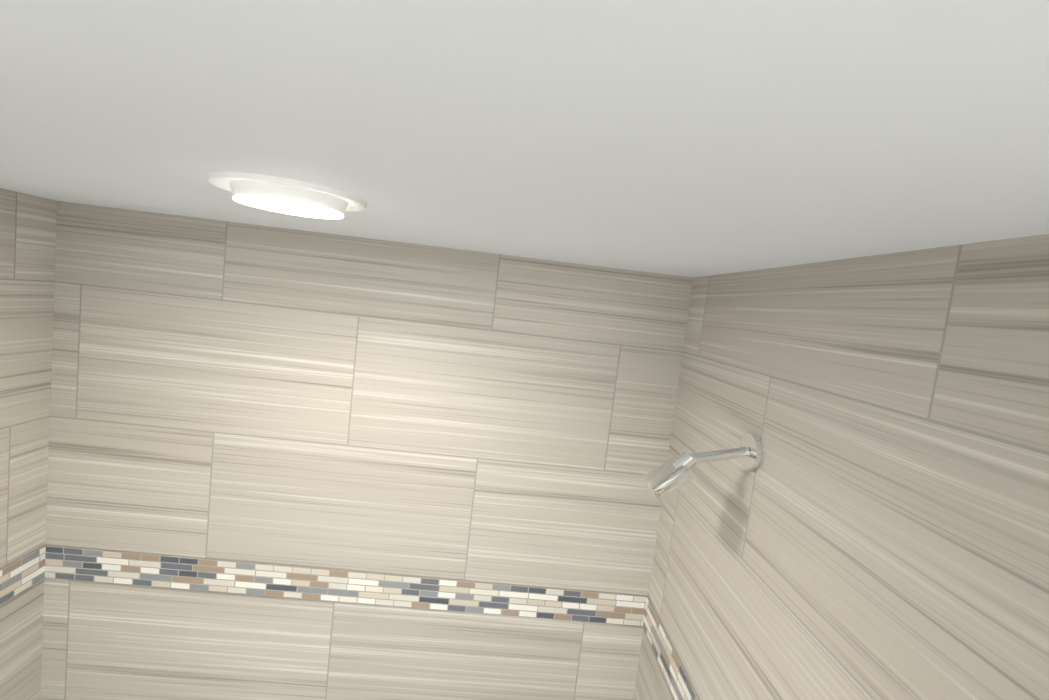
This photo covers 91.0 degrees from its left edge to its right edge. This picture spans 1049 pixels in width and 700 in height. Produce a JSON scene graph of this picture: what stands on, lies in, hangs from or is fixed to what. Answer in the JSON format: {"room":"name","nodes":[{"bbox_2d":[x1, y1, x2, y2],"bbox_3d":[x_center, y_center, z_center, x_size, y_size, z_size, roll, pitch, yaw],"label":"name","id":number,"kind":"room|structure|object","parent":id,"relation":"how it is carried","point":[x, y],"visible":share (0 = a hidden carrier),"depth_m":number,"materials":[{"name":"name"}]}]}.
{"room":"bathroom","nodes":[
{"label":"bathroom","id":0,"kind":"room"},
{"bbox_2d":[0,188,56,699],"bbox_3d":[-1.151,0.895,0.729,0.100,2.370,1.127,6,5,-3],"label":"wall tiles","id":1,"kind":"structure","parent":0,"point":[28,223],"depth_m":1.07,"materials":[{"name":"beige tile"}]},
{"bbox_2d":[40,201,692,699],"bbox_3d":[-0.440,0.929,1.282,1.380,2.370,0.100,6,5,-3],"label":"wall tile","id":2,"kind":"structure","parent":0,"point":[248,393],"depth_m":1.17,"materials":[{"name":"beige tile"}]},
{"bbox_2d":[0,545,699,699],"bbox_3d":[-0.370,0.598,0.687,1.380,0.075,1.027,6,5,-3],"label":"tile band","id":3,"kind":"object","parent":2,"relation":"attached to","point":[20,575],"visible":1,"depth_m":1.19,"materials":[{"name":"multicoloured tile"}]},
{"bbox_2d":[0,0,1048,277],"bbox_3d":[0.530,-0.030,-0.715,3.070,0.100,3.982,6,5,-3],"label":"ceiling","id":4,"kind":"structure","parent":0,"point":[692,138],"depth_m":0.29,"materials":[{"name":"white paint"}]},
{"bbox_2d":[207,171,366,218],"bbox_3d":[-0.283,-0.182,0.626,0.176,0.020,0.176,6,5,-3],"label":"recessed light","id":5,"kind":"object","parent":4,"relation":"in","point":[283,195],"visible":0.98,"depth_m":0.58,"materials":[{"name":"white plastic"}]},
{"bbox_2d":[633,234,1048,699],"bbox_3d":[0.317,1.056,0.835,0.100,2.370,1.082,6,5,-3],"label":"wall tiles","id":6,"kind":"structure","parent":0,"point":[874,525],"depth_m":0.58,"materials":[{"name":"beige tile"}]},
{"bbox_2d":[642,434,762,498],"bbox_3d":[0.281,0.180,0.821,0.165,0.109,0.065,6,5,-3],"label":"shower head","id":7,"kind":"object","parent":6,"relation":"attached to","point":[667,477],"visible":0.96,"depth_m":0.81}
]}

